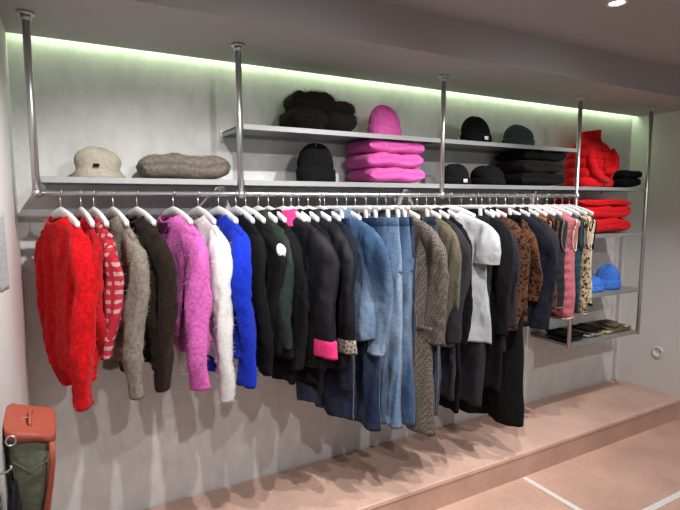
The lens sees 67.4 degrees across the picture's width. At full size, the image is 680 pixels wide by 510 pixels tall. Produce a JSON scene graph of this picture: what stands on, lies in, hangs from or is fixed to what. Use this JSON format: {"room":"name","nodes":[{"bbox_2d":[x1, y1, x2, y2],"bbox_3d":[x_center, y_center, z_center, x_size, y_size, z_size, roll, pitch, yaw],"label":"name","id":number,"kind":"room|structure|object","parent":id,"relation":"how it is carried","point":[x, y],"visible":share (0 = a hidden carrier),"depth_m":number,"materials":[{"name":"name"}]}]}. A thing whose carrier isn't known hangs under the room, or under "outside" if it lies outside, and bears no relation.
{"room":"shop","nodes":[
{"label":"shop","id":0,"kind":"room"},
{"bbox_2d":[0,16,30,509],"bbox_3d":[-0.312,0.382,0.212,0.100,2.625,4.600,-3,7,-29],"label":"wall","id":1,"kind":"structure","parent":0,"point":[14,368],"depth_m":1.74,"materials":[{"name":"white paint"}]},
{"bbox_2d":[0,465,12,474],"bbox_3d":[-0.732,0.475,1.115,0.029,0.023,0.022,-3,7,-29],"label":"wall hook","id":2,"kind":"object","parent":1,"relation":"attached to","point":[11,466],"visible":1,"depth_m":1.11,"materials":[{"name":"metal"}]},
{"bbox_2d":[7,470,21,509],"bbox_3d":[-0.720,0.863,1.163,0.056,0.788,0.203,-3,7,-29],"label":"jacket","id":3,"kind":"object","parent":2,"relation":"hanging from","point":[14,500],"visible":1,"depth_m":1.10,"materials":[{"name":"black fabric"}]},
{"bbox_2d":[92,216,124,360],"bbox_3d":[-0.977,0.110,2.059,0.136,0.539,0.524,-5,8,-38],"label":"cardigan","id":4,"kind":"object","parent":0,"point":[113,296],"visible":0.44,"depth_m":1.88,"materials":[{"name":"fabric"}]},
{"bbox_2d":[6,32,632,509],"bbox_3d":[0.489,0.045,3.340,4.560,2.625,0.120,-3,7,-29],"label":"wall","id":5,"kind":"structure","parent":0,"point":[177,443],"depth_m":2.62,"materials":[{"name":"white paint"}]},
{"bbox_2d":[15,9,656,348],"bbox_3d":[0.500,-0.144,3.038,4.001,1.724,0.379,-3,7,-29],"label":"shelving","id":6,"kind":"object","parent":5,"relation":"attached to","point":[242,131],"visible":0.88,"depth_m":2.66,"materials":[{"name":"metal"}]},
{"bbox_2d":[45,188,79,227],"bbox_3d":[-1.076,-0.183,1.968,0.320,0.147,0.015,6,8,42],"label":"clothes hanger","id":7,"kind":"object","parent":6,"relation":"hanging from","point":[59,212],"visible":0.88,"depth_m":1.94,"materials":[{"name":"plastic"}]},
{"bbox_2d":[29,216,104,414],"bbox_3d":[-1.070,0.216,2.018,0.574,0.742,0.184,6,8,42],"label":"sweater","id":8,"kind":"object","parent":7,"relation":"hanging from","point":[64,261],"visible":0.97,"depth_m":1.88,"materials":[{"name":"fabric"}]},
{"bbox_2d":[73,189,94,227],"bbox_3d":[-1.015,-0.187,2.002,0.015,0.147,0.320,-5,8,-39],"label":"clothes hanger","id":9,"kind":"object","parent":6,"relation":"hanging from","point":[80,212],"visible":0.84,"depth_m":1.96,"materials":[{"name":"plastic"}]},
{"bbox_2d":[78,217,107,344],"bbox_3d":[-1.020,0.109,2.036,0.130,0.536,0.511,-5,8,-39],"label":"knit sweater","id":10,"kind":"object","parent":9,"relation":"hanging from","point":[102,320],"visible":0.19,"depth_m":1.87,"materials":[{"name":"fabric"}]},
{"bbox_2d":[68,146,125,177],"bbox_3d":[-1.022,-0.390,2.148,0.225,0.132,0.208,-3,7,-29],"label":"hat","id":11,"kind":"object","parent":6,"relation":"on","point":[92,161],"visible":0.91,"depth_m":2.08,"materials":[{"name":"beige fabric"}]},
{"bbox_2d":[87,189,108,227],"bbox_3d":[-0.976,-0.189,2.023,0.015,0.147,0.320,-5,8,-40],"label":"clothes hanger","id":12,"kind":"object","parent":6,"relation":"hanging from","point":[94,212],"visible":0.66,"depth_m":1.97,"materials":[{"name":"plastic"}]},
{"bbox_2d":[104,189,128,226],"bbox_3d":[-0.915,-0.193,2.057,0.015,0.147,0.320,-5,8,-40],"label":"clothes hanger","id":13,"kind":"object","parent":6,"relation":"hanging from","point":[112,211],"visible":0.84,"depth_m":2.02,"materials":[{"name":"plastic"}]},
{"bbox_2d":[99,215,149,400],"bbox_3d":[-0.903,0.190,2.099,0.141,0.729,0.557,-5,8,-39],"label":"sweater","id":14,"kind":"object","parent":13,"relation":"hanging from","point":[132,262],"visible":0.56,"depth_m":1.92,"materials":[{"name":"fabric"}]},
{"bbox_2d":[124,189,155,225],"bbox_3d":[-0.836,-0.197,2.101,0.016,0.147,0.320,-6,9,-44],"label":"clothes hanger","id":15,"kind":"object","parent":6,"relation":"hanging from","point":[136,211],"visible":0.82,"depth_m":2.08,"materials":[{"name":"plastic"}]},
{"bbox_2d":[114,215,178,392],"bbox_3d":[-0.849,0.188,2.127,0.182,0.731,0.565,-6,9,-44],"label":"sweater","id":16,"kind":"object","parent":15,"relation":"hanging from","point":[162,309],"visible":0.48,"depth_m":1.98,"materials":[{"name":"fabric"}]},
{"bbox_2d":[156,189,192,225],"bbox_3d":[-0.709,-0.205,2.171,0.015,0.147,0.320,-6,8,-43],"label":"clothes hanger","id":17,"kind":"object","parent":6,"relation":"hanging from","point":[171,211],"visible":0.83,"depth_m":2.15,"materials":[{"name":"plastic"}]},
{"bbox_2d":[156,214,216,392],"bbox_3d":[-0.704,0.182,2.215,0.184,0.728,0.600,-6,8,-43],"label":"sweater","id":18,"kind":"object","parent":17,"relation":"hanging from","point":[194,335],"visible":0.56,"depth_m":2.02,"materials":[{"name":"fabric"}]},
{"bbox_2d":[136,152,230,178],"bbox_3d":[-0.715,-0.402,2.333,0.413,0.140,0.241,-3,7,-29],"label":"sweater","id":19,"kind":"object","parent":6,"relation":"on","point":[172,165],"visible":0.88,"depth_m":2.24,"materials":[{"name":"fabric"}]},
{"bbox_2d":[187,190,215,224],"bbox_3d":[-0.618,-0.210,2.221,0.016,0.147,0.320,-5,8,-39],"label":"clothes hanger","id":20,"kind":"object","parent":6,"relation":"hanging from","point":[198,210],"visible":0.84,"depth_m":2.19,"materials":[{"name":"plastic"}]},
{"bbox_2d":[175,214,233,404],"bbox_3d":[-0.619,0.219,2.273,0.151,0.810,0.575,-5,8,-39],"label":"sweater","id":21,"kind":"object","parent":20,"relation":"hanging from","point":[216,245],"visible":0.41,"depth_m":2.08,"materials":[{"name":"fabric"}]},
{"bbox_2d":[208,190,237,223],"bbox_3d":[-0.539,-0.215,2.265,0.015,0.147,0.320,-5,8,-40],"label":"clothes hanger","id":22,"kind":"object","parent":6,"relation":"hanging from","point":[218,210],"visible":0.76,"depth_m":2.23,"materials":[{"name":"plastic"}]},
{"bbox_2d":[209,215,260,389],"bbox_3d":[-0.543,0.197,2.310,0.156,0.775,0.574,-5,8,-40],"label":"sweater","id":23,"kind":"object","parent":22,"relation":"hanging from","point":[244,336],"visible":0.38,"depth_m":2.14,"materials":[{"name":"fabric"}]},
{"bbox_2d":[238,214,273,375],"bbox_3d":[-0.478,0.167,2.333,0.156,0.710,0.575,-4,7,-35],"label":"sweater","id":24,"kind":"object","parent":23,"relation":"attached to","point":[261,298],"visible":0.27,"depth_m":2.15,"materials":[{"name":"fabric"}]},
{"bbox_2d":[235,214,288,358],"bbox_3d":[-0.426,0.139,2.362,0.153,0.677,0.612,-5,8,-41],"label":"sweater","id":25,"kind":"object","parent":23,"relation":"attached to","point":[276,265],"visible":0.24,"depth_m":2.17,"materials":[{"name":"fabric"}]},
{"bbox_2d":[220,190,254,223],"bbox_3d":[-0.469,-0.219,2.304,0.015,0.147,0.320,-5,8,-37],"label":"clothes hanger","id":26,"kind":"object","parent":6,"relation":"hanging from","point":[235,210],"visible":0.73,"depth_m":2.26,"materials":[{"name":"plastic"}]},
{"bbox_2d":[234,190,265,223],"bbox_3d":[-0.430,-0.222,2.325,0.015,0.147,0.320,-5,8,-39],"label":"clothes hanger","id":27,"kind":"object","parent":6,"relation":"hanging from","point":[249,210],"visible":0.56,"depth_m":2.26,"materials":[{"name":"plastic"}]},
{"bbox_2d":[252,190,277,223],"bbox_3d":[-0.377,-0.225,2.354,0.015,0.147,0.320,-5,8,-37],"label":"clothes hanger","id":28,"kind":"object","parent":6,"relation":"hanging from","point":[272,217],"visible":0.56,"depth_m":2.27,"materials":[{"name":"plastic"}]},
{"bbox_2d":[257,209,293,359],"bbox_3d":[-0.380,0.116,2.398,0.137,0.664,0.573,-5,8,-39],"label":"jacket","id":29,"kind":"object","parent":28,"relation":"hanging from","point":[284,247],"visible":0.29,"depth_m":2.18,"materials":[{"name":"green fabric"}]},
{"bbox_2d":[264,190,286,222],"bbox_3d":[-0.334,-0.227,2.378,0.016,0.147,0.320,-4,7,-34],"label":"clothes hanger","id":30,"kind":"object","parent":6,"relation":"hanging from","point":[281,217],"visible":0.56,"depth_m":2.29,"materials":[{"name":"plastic"}]},
{"bbox_2d":[275,191,306,221],"bbox_3d":[-0.268,-0.231,2.415,0.016,0.147,0.320,-6,9,-44],"label":"clothes hanger","id":31,"kind":"object","parent":6,"relation":"hanging from","point":[298,215],"visible":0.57,"depth_m":2.34,"materials":[{"name":"plastic"}]},
{"bbox_2d":[282,209,338,367],"bbox_3d":[-0.262,0.141,2.443,0.159,0.716,0.679,-6,9,-44],"label":"jacket","id":32,"kind":"object","parent":31,"relation":"hanging from","point":[319,259],"visible":0.34,"depth_m":2.23,"materials":[{"name":"black fabric"}]},
{"bbox_2d":[259,209,310,385],"bbox_3d":[-0.337,0.180,2.413,0.141,0.788,0.581,-4,7,-35],"label":"coat","id":33,"kind":"object","parent":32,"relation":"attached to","point":[281,369],"visible":0.22,"depth_m":2.23,"materials":[{"name":"fabric"}]},
{"bbox_2d":[296,209,321,383],"bbox_3d":[-0.236,0.186,2.481,0.120,0.818,0.571,-4,8,-36],"label":"coat","id":34,"kind":"object","parent":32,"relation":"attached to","point":[308,374],"visible":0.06,"depth_m":2.35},
{"bbox_2d":[296,191,318,222],"bbox_3d":[-0.198,-0.235,2.453,0.015,0.147,0.320,-5,8,-37],"label":"clothes hanger","id":35,"kind":"object","parent":6,"relation":"hanging from","point":[313,216],"visible":0.49,"depth_m":2.36,"materials":[{"name":"plastic"}]},
{"bbox_2d":[295,143,336,181],"bbox_3d":[-0.129,-0.476,2.644,0.225,0.213,0.184,-3,7,-25],"label":"hat","id":36,"kind":"object","parent":6,"relation":"on","point":[314,161],"visible":0.91,"depth_m":2.58,"materials":[{"name":"black fabric"}]},
{"bbox_2d":[304,191,330,220],"bbox_3d":[-0.154,-0.238,2.478,0.015,0.147,0.320,-6,8,-43],"label":"clothes hanger","id":37,"kind":"object","parent":6,"relation":"hanging from","point":[324,215],"visible":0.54,"depth_m":2.40,"materials":[{"name":"plastic"}]},
{"bbox_2d":[277,89,359,140],"bbox_3d":[-0.111,-0.734,2.643,0.446,0.266,0.300,-3,7,-29],"label":"hats","id":38,"kind":"object","parent":6,"relation":"on","point":[307,109],"visible":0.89,"depth_m":2.55,"materials":[{"name":"fabric"}]},
{"bbox_2d":[304,191,346,217],"bbox_3d":[-0.076,-0.242,2.521,0.014,0.148,0.320,-5,8,-40],"label":"clothes hanger","id":39,"kind":"object","parent":6,"relation":"hanging from","point":[341,208],"visible":0.57,"depth_m":2.43,"materials":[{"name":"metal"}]},
{"bbox_2d":[297,218,356,419],"bbox_3d":[-0.065,0.302,2.583,0.122,0.984,0.434,-5,8,-40],"label":"jeans","id":40,"kind":"object","parent":39,"relation":"hanging from","point":[336,403],"visible":0.18,"depth_m":2.53,"materials":[{"name":"fabric"}]},
{"bbox_2d":[314,191,340,221],"bbox_3d":[-0.098,-0.241,2.509,0.015,0.147,0.320,-5,8,-37],"label":"clothes hanger","id":41,"kind":"object","parent":6,"relation":"hanging from","point":[337,217],"visible":0.48,"depth_m":2.42,"materials":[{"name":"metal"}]},
{"bbox_2d":[336,191,361,219],"bbox_3d":[-0.015,-0.246,2.555,0.320,0.147,0.015,6,9,45],"label":"clothes hanger","id":42,"kind":"object","parent":6,"relation":"hanging from","point":[353,214],"visible":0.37,"depth_m":2.46,"materials":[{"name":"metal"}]},
{"bbox_2d":[334,208,392,357],"bbox_3d":[-0.012,0.126,2.592,0.137,0.726,0.684,-6,8,-43],"label":"denim jacket","id":43,"kind":"object","parent":42,"relation":"hanging from","point":[375,297],"visible":0.41,"depth_m":2.41,"materials":[{"name":"fabric"}]},
{"bbox_2d":[331,191,380,217],"bbox_3d":[0.077,-0.251,2.606,0.320,0.148,0.014,5,8,41],"label":"clothes hanger","id":44,"kind":"object","parent":6,"relation":"hanging from","point":[375,209],"visible":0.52,"depth_m":2.52,"materials":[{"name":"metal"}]},
{"bbox_2d":[368,217,391,423],"bbox_3d":[0.082,0.322,2.677,0.469,1.045,0.125,5,8,41],"label":"jeans","id":45,"kind":"object","parent":44,"relation":"hanging from","point":[382,225],"visible":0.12,"depth_m":2.55,"materials":[{"name":"fabric"}]},
{"bbox_2d":[345,191,371,217],"bbox_3d":[0.033,-0.248,2.582,0.320,0.148,0.014,6,8,43],"label":"clothes hanger","id":46,"kind":"object","parent":6,"relation":"hanging from","point":[365,208],"visible":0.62,"depth_m":2.50,"materials":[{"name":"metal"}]},
{"bbox_2d":[317,217,381,430],"bbox_3d":[0.039,0.332,2.643,0.470,1.057,0.120,6,8,43],"label":"jeans","id":47,"kind":"object","parent":46,"relation":"hanging from","point":[368,378],"visible":0.18,"depth_m":2.54,"materials":[{"name":"fabric"}]},
{"bbox_2d":[340,191,393,216],"bbox_3d":[0.134,-0.255,2.637,0.320,0.148,0.014,4,7,34],"label":"clothes hanger","id":48,"kind":"object","parent":6,"relation":"hanging from","point":[387,208],"visible":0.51,"depth_m":2.56,"materials":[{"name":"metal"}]},
{"bbox_2d":[361,216,403,429],"bbox_3d":[0.137,0.336,2.699,0.477,1.077,0.135,5,8,39],"label":"jeans","id":49,"kind":"object","parent":48,"relation":"hanging from","point":[394,407],"visible":0.23,"depth_m":2.57,"materials":[{"name":"fabric"}]},
{"bbox_2d":[353,191,403,216],"bbox_3d":[0.195,-0.258,2.671,0.320,0.148,0.014,5,8,40],"label":"clothes hanger","id":50,"kind":"object","parent":6,"relation":"hanging from","point":[397,208],"visible":0.51,"depth_m":2.59,"materials":[{"name":"plastic"}]},
{"bbox_2d":[368,216,413,426],"bbox_3d":[0.195,0.336,2.736,0.479,1.086,0.118,5,8,36],"label":"jeans","id":51,"kind":"object","parent":50,"relation":"hanging from","point":[407,261],"visible":0.18,"depth_m":2.59,"materials":[{"name":"fabric"}]},
{"bbox_2d":[367,105,401,134],"bbox_3d":[0.239,-0.736,2.820,0.228,0.191,0.179,-6,8,-42],"label":"hat","id":52,"kind":"object","parent":6,"relation":"on","point":[383,119],"visible":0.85,"depth_m":2.75,"materials":[{"name":"fabric"}]},
{"bbox_2d":[368,192,409,216],"bbox_3d":[0.243,-0.261,2.698,0.015,0.148,0.320,-5,8,-42],"label":"clothes hanger","id":53,"kind":"object","parent":6,"relation":"hanging from","point":[404,211],"visible":0.44,"depth_m":2.60,"materials":[{"name":"plastic"}]},
{"bbox_2d":[408,217,417,333],"bbox_3d":[0.241,0.320,2.757,0.436,1.058,0.100,6,8,42],"label":"jeans","id":54,"kind":"object","parent":53,"relation":"hanging from","point":[411,223],"visible":0.18,"depth_m":2.58,"materials":[{"name":"fabric"}]},
{"bbox_2d":[372,192,419,218],"bbox_3d":[0.295,-0.265,2.727,0.016,0.147,0.320,-6,9,-44],"label":"clothes hanger","id":55,"kind":"object","parent":6,"relation":"hanging from","point":[412,213],"visible":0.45,"depth_m":2.64,"materials":[{"name":"plastic"}]},
{"bbox_2d":[378,208,449,433],"bbox_3d":[0.295,0.331,2.777,0.164,1.166,0.659,-6,9,-44],"label":"coat","id":56,"kind":"object","parent":55,"relation":"hanging from","point":[433,270],"visible":0.4,"depth_m":2.59,"materials":[{"name":"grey fabric"}]},
{"bbox_2d":[387,192,432,216],"bbox_3d":[0.374,-0.269,2.770,0.014,0.148,0.320,-5,8,-39],"label":"clothes hanger","id":57,"kind":"object","parent":6,"relation":"hanging from","point":[426,208],"visible":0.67,"depth_m":2.70,"materials":[{"name":"plastic"}]},
{"bbox_2d":[420,216,439,416],"bbox_3d":[0.373,0.317,2.827,0.115,1.068,0.438,-5,8,-39],"label":"jeans","id":58,"kind":"object","parent":57,"relation":"hanging from","point":[431,221],"visible":0.08,"depth_m":2.69,"materials":[{"name":"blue fabric"}]},
{"bbox_2d":[444,164,470,183],"bbox_3d":[0.698,-0.485,3.061,0.196,0.138,0.170,-5,8,-40],"label":"hat","id":59,"kind":"object","parent":6,"relation":"on","point":[453,173],"visible":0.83,"depth_m":3.00,"materials":[{"name":"black fabric"}]},
{"bbox_2d":[442,192,475,217],"bbox_3d":[0.623,-0.284,2.908,0.320,0.147,0.015,5,8,41],"label":"clothes hanger","id":60,"kind":"object","parent":6,"relation":"hanging from","point":[452,208],"visible":0.62,"depth_m":2.87,"materials":[{"name":"plastic"}]},
{"bbox_2d":[439,192,485,215],"bbox_3d":[0.702,-0.288,2.951,0.014,0.148,0.320,-5,8,-40],"label":"clothes hanger","id":61,"kind":"object","parent":6,"relation":"hanging from","point":[480,208],"visible":0.75,"depth_m":2.88,"materials":[{"name":"plastic"}]},
{"bbox_2d":[460,116,492,141],"bbox_3d":[0.834,-0.763,3.129,0.225,0.177,0.192,-5,8,-40],"label":"hat","id":62,"kind":"object","parent":6,"relation":"on","point":[473,128],"visible":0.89,"depth_m":3.07,"materials":[{"name":"black fabric"}]},
{"bbox_2d":[470,165,505,184],"bbox_3d":[0.929,-0.498,3.194,0.227,0.138,0.209,-2,7,-20],"label":"hat","id":63,"kind":"object","parent":6,"relation":"on","point":[484,174],"visible":0.91,"depth_m":3.12,"materials":[{"name":"black fabric"}]},
{"bbox_2d":[480,192,506,216],"bbox_3d":[0.842,-0.297,3.029,0.015,0.147,0.320,-6,8,-43],"label":"clothes hanger","id":64,"kind":"object","parent":6,"relation":"hanging from","point":[503,214],"visible":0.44,"depth_m":2.94,"materials":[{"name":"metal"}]},
{"bbox_2d":[490,207,529,330],"bbox_3d":[0.843,0.073,3.076,0.159,0.725,0.637,-6,8,-43],"label":"coat","id":65,"kind":"object","parent":64,"relation":"hanging from","point":[523,246],"visible":0.14,"depth_m":2.86,"materials":[{"name":"brown fabric"}]},
{"bbox_2d":[486,193,514,214],"bbox_3d":[0.898,-0.300,3.060,0.014,0.148,0.320,-6,9,-44],"label":"clothes hanger","id":66,"kind":"object","parent":6,"relation":"hanging from","point":[510,207],"visible":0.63,"depth_m":2.98,"materials":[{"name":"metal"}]},
{"bbox_2d":[495,193,520,214],"bbox_3d":[0.947,-0.304,3.087,0.015,0.147,0.320,-5,8,-40],"label":"clothes hanger","id":67,"kind":"object","parent":6,"relation":"hanging from","point":[514,212],"visible":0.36,"depth_m":3.00,"materials":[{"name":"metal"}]},
{"bbox_2d":[497,208,540,324],"bbox_3d":[0.948,0.059,3.119,0.134,0.706,0.563,-5,8,-40],"label":"coat","id":68,"kind":"object","parent":67,"relation":"hanging from","point":[535,275],"visible":0.17,"depth_m":2.93,"materials":[{"name":"brown fabric"}]},
{"bbox_2d":[501,124,534,144],"bbox_3d":[1.155,-0.775,3.332,0.255,0.158,0.204,-4,8,-36],"label":"hat","id":69,"kind":"object","parent":6,"relation":"on","point":[514,134],"visible":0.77,"depth_m":3.25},
{"bbox_2d":[528,193,555,216],"bbox_3d":[1.209,-0.319,3.232,0.015,0.147,0.320,-5,8,-41],"label":"clothes hanger","id":70,"kind":"object","parent":6,"relation":"hanging from","point":[547,211],"visible":0.48,"depth_m":3.16,"materials":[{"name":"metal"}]},
{"bbox_2d":[544,193,571,215],"bbox_3d":[1.340,-0.327,3.304,0.016,0.147,0.320,-6,9,-44],"label":"clothes hanger","id":71,"kind":"object","parent":6,"relation":"hanging from","point":[562,210],"visible":0.44,"depth_m":3.24,"materials":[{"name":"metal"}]},
{"bbox_2d":[545,327,584,341],"bbox_3d":[1.633,0.577,3.708,0.197,0.054,0.202,-3,7,-29],"label":"scarf","id":72,"kind":"object","parent":6,"relation":"on","point":[559,333],"visible":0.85,"depth_m":3.66,"materials":[{"name":"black fabric"}]},
{"bbox_2d":[572,323,603,337],"bbox_3d":[1.838,0.561,3.815,0.196,0.062,0.192,-3,7,-29],"label":"scarf","id":73,"kind":"object","parent":6,"relation":"on","point":[589,330],"visible":0.86,"depth_m":3.76,"materials":[{"name":"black fabric"}]},
{"bbox_2d":[584,214,595,305],"bbox_3d":[1.521,0.006,3.438,0.134,0.644,0.392,-5,8,-40],"label":"vest","id":74,"kind":"object","parent":6,"relation":"attached to","point":[587,216],"visible":0.17,"depth_m":3.30,"materials":[{"name":"beige fabric"}]},
{"bbox_2d":[564,130,619,186],"bbox_3d":[1.837,-0.705,3.720,0.364,0.418,0.267,-3,7,-29],"label":"puffer jacket","id":75,"kind":"object","parent":6,"relation":"on","point":[598,163],"visible":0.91,"depth_m":3.63,"materials":[{"name":"fabric"}]},
{"bbox_2d":[592,276,604,291],"bbox_3d":[1.863,0.211,3.782,0.206,0.120,0.169,-1,6,-14],"label":"hat","id":76,"kind":"object","parent":6,"relation":"on","point":[598,285],"visible":0.52,"depth_m":3.73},
{"bbox_2d":[595,264,620,289],"bbox_3d":[2.047,0.163,3.899,0.217,0.191,0.206,-5,8,-37],"label":"hat","id":77,"kind":"object","parent":6,"relation":"on","point":[610,275],"visible":0.82,"depth_m":3.83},
{"bbox_2d":[585,319,630,334],"bbox_3d":[2.058,0.547,3.973,0.305,0.057,0.247,-3,7,-29],"label":"scarf","id":78,"kind":"object","parent":6,"relation":"on","point":[610,326],"visible":0.6,"depth_m":3.96,"materials":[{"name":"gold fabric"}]},
{"bbox_2d":[612,170,641,186],"bbox_3d":[2.109,-0.573,3.868,0.243,0.152,0.290,-4,7,-31],"label":"sweater","id":79,"kind":"object","parent":6,"relation":"on","point":[621,178],"visible":0.52,"depth_m":3.76,"materials":[{"name":"black fabric"}]},
{"bbox_2d":[313,209,357,367],"bbox_3d":[-0.147,0.156,2.520,0.148,0.770,0.633,-6,8,-43],"label":"jacket","id":80,"kind":"object","parent":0,"point":[345,334],"visible":0.23,"depth_m":2.30,"materials":[{"name":"black fabric"}]},
{"bbox_2d":[296,209,340,394],"bbox_3d":[-0.202,0.204,2.499,0.144,0.854,0.582,-5,8,-37],"label":"coat","id":81,"kind":"object","parent":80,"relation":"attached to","point":[321,364],"visible":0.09,"depth_m":2.31,"materials":[{"name":"fabric"}]},
{"bbox_2d":[323,208,361,394],"bbox_3d":[-0.096,0.208,2.559,0.127,0.882,0.611,-5,8,-37],"label":"coat","id":82,"kind":"object","parent":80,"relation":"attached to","point":[339,377],"visible":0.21,"depth_m":2.38,"materials":[{"name":"fabric"}]},
{"bbox_2d":[438,207,473,413],"bbox_3d":[0.529,0.298,2.916,0.135,1.130,0.524,-5,8,-37],"label":"coat","id":83,"kind":"object","parent":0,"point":[454,406],"visible":0.1,"depth_m":2.77,"materials":[{"name":"fabric"}]},
{"bbox_2d":[432,207,470,400],"bbox_3d":[0.478,0.254,2.876,0.143,1.042,0.575,-5,8,-37],"label":"coat","id":84,"kind":"object","parent":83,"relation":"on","point":[446,387],"visible":0.25,"depth_m":2.69,"materials":[{"name":"fabric"}]},
{"bbox_2d":[411,209,462,346],"bbox_3d":[0.424,0.113,2.834,0.153,0.751,0.590,-5,8,-41],"label":"jacket","id":85,"kind":"object","parent":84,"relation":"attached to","point":[445,230],"visible":0.19,"depth_m":2.64,"materials":[{"name":"fabric"}]},
{"bbox_2d":[461,215,493,406],"bbox_3d":[0.701,0.313,3.009,0.112,1.099,0.429,-5,8,-40],"label":"trousers","id":86,"kind":"object","parent":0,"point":[473,356],"visible":0.16,"depth_m":2.91,"materials":[{"name":"grey fabric"}]},
{"bbox_2d":[456,211,501,345],"bbox_3d":[0.643,0.120,2.964,0.645,0.753,0.162,5,8,40],"label":"t-shirt","id":87,"kind":"object","parent":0,"point":[487,244],"visible":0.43,"depth_m":2.81,"materials":[{"name":"fabric"}]},
{"bbox_2d":[465,209,515,391],"bbox_3d":[0.758,0.249,3.038,0.146,1.058,0.604,-5,8,-38],"label":"coat","id":88,"kind":"object","parent":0,"point":[500,304],"visible":0.33,"depth_m":2.84,"materials":[{"name":"fabric"}]},
{"bbox_2d":[460,215,523,427],"bbox_3d":[0.899,0.381,3.128,0.131,1.258,0.486,-6,9,-44],"label":"trousers","id":89,"kind":"object","parent":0,"point":[504,407],"visible":0.2,"depth_m":3.01,"materials":[{"name":"black fabric"}]},
{"bbox_2d":[486,207,519,351],"bbox_3d":[0.804,0.137,3.052,0.119,0.846,0.577,-5,8,-39],"label":"coat","id":90,"kind":"object","parent":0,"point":[517,261],"visible":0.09,"depth_m":2.85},
{"bbox_2d":[378,0,679,68],"bbox_3d":[1.608,-1.045,1.201,4.560,0.100,4.720,-3,7,-29],"label":"ceiling","id":91,"kind":"structure","parent":0,"point":[646,30],"depth_m":2.46,"materials":[{"name":"paint"}]},
{"bbox_2d":[605,0,628,6],"bbox_3d":[1.209,-1.101,2.227,0.090,0.008,0.090,-3,7,-29],"label":"recessed light","id":92,"kind":"object","parent":91,"relation":"in","point":[611,3],"depth_m":2.23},
{"bbox_2d":[513,207,555,329],"bbox_3d":[1.020,0.066,3.171,0.168,0.723,0.640,-5,8,-41],"label":"coat","id":93,"kind":"object","parent":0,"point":[535,317],"visible":0.21,"depth_m":2.97,"materials":[{"name":"fabric"}]},
{"bbox_2d":[521,207,558,306],"bbox_3d":[1.082,0.028,3.198,0.136,0.661,0.598,-4,8,-35],"label":"coat","id":94,"kind":"object","parent":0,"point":[544,224],"visible":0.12,"depth_m":2.98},
{"bbox_2d":[540,209,560,315],"bbox_3d":[1.201,0.041,3.264,0.152,0.674,0.412,-5,8,-37],"label":"vest","id":95,"kind":"object","parent":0,"point":[557,224],"visible":0.11,"depth_m":3.13,"materials":[{"name":"brown fabric"}]},
{"bbox_2d":[548,209,567,308],"bbox_3d":[1.255,0.016,3.294,0.136,0.631,0.407,-5,8,-39],"label":"vest","id":96,"kind":"object","parent":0,"point":[564,223],"visible":0.19,"depth_m":3.16,"materials":[{"name":"grey fabric"}]},
{"bbox_2d":[437,419,679,509],"bbox_3d":[1.391,1.626,1.385,6.800,0.100,4.750,-3,7,-29],"label":"floor","id":97,"kind":"structure","parent":0,"point":[636,472],"depth_m":3.12,"materials":[{"name":"tile"}]},
{"bbox_2d":[146,379,679,509],"bbox_3d":[0.649,1.298,3.187,4.358,0.165,0.525,-3,7,-29],"label":"step","id":98,"kind":"structure","parent":97,"relation":"on","point":[460,461],"depth_m":3.10,"materials":[{"name":"ceramic"}]},
{"bbox_2d":[522,477,581,509],"bbox_3d":[1.286,1.409,2.912,0.035,0.003,0.585,-3,7,-29],"label":"inlay","id":99,"kind":"object","parent":97,"relation":"on","point":[527,479],"visible":1,"depth_m":2.98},
{"bbox_2d":[642,491,679,509],"bbox_3d":[2.197,1.389,3.103,1.745,0.003,0.035,-3,7,-29],"label":"inlay","id":100,"kind":"object","parent":97,"relation":"on","point":[676,495],"depth_m":2.91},
{"bbox_2d":[549,209,578,319],"bbox_3d":[1.332,0.047,3.338,0.180,0.702,0.440,-6,9,-44],"label":"vest","id":101,"kind":"object","parent":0,"point":[567,312],"visible":0.3,"depth_m":3.19,"materials":[{"name":"pink fabric"}]},
{"bbox_2d":[565,209,583,312],"bbox_3d":[1.403,0.034,3.378,0.140,0.684,0.406,-5,8,-40],"label":"vest","id":102,"kind":"object","parent":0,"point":[580,235],"visible":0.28,"depth_m":3.23,"materials":[{"name":"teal fabric"}]},
{"bbox_2d":[573,209,592,314],"bbox_3d":[1.473,0.033,3.420,0.419,0.692,0.136,6,9,44],"label":"vest","id":103,"kind":"object","parent":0,"point":[588,223],"visible":0.19,"depth_m":3.27,"materials":[{"name":"beige fabric"}]},
{"bbox_2d":[617,111,679,418],"bbox_3d":[3.586,0.149,2.368,0.100,2.625,4.600,-3,7,-29],"label":"wall","id":104,"kind":"structure","parent":0,"point":[660,305],"depth_m":4.12,"materials":[{"name":"white paint"}]},
{"bbox_2d":[0,0,679,116],"bbox_3d":[0.689,-1.083,2.858,4.360,0.180,0.610,-3,7,-29],"label":"ceiling","id":105,"kind":"structure","parent":104,"relation":"attached to","point":[369,40],"depth_m":2.37,"materials":[{"name":"paint"}]},
{"bbox_2d":[652,346,663,357],"bbox_3d":[2.578,0.788,4.140,0.015,0.092,0.092,-3,7,-29],"label":"wall socket","id":106,"kind":"object","parent":104,"relation":"attached to","point":[657,351],"visible":1,"depth_m":4.14,"materials":[{"name":"white plastic"}]},
{"bbox_3d":[-0.826,0.422,1.310,0.059,0.023,0.022,-3,7,-29],"label":"wall hook","id":107,"kind":"object","parent":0,"visible":0},
{"bbox_2d":[3,403,55,509],"bbox_3d":[-0.800,0.573,1.335,0.112,0.346,0.226,-3,7,-29],"label":"backpack","id":108,"kind":"object","parent":107,"relation":"hanging from","point":[32,443],"visible":0.95,"depth_m":1.25,"materials":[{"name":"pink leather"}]},
{"bbox_3d":[-0.793,-0.100,1.157,0.023,0.023,0.022,-3,7,-29],"label":"wall hook","id":109,"kind":"object","parent":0,"visible":0},
{"bbox_2d":[0,212,8,292],"bbox_3d":[-0.785,-0.009,1.171,0.035,0.180,0.084,-3,7,-29],"label":"sign","id":110,"kind":"object","parent":109,"relation":"hanging from","point":[4,274],"visible":1,"depth_m":1.16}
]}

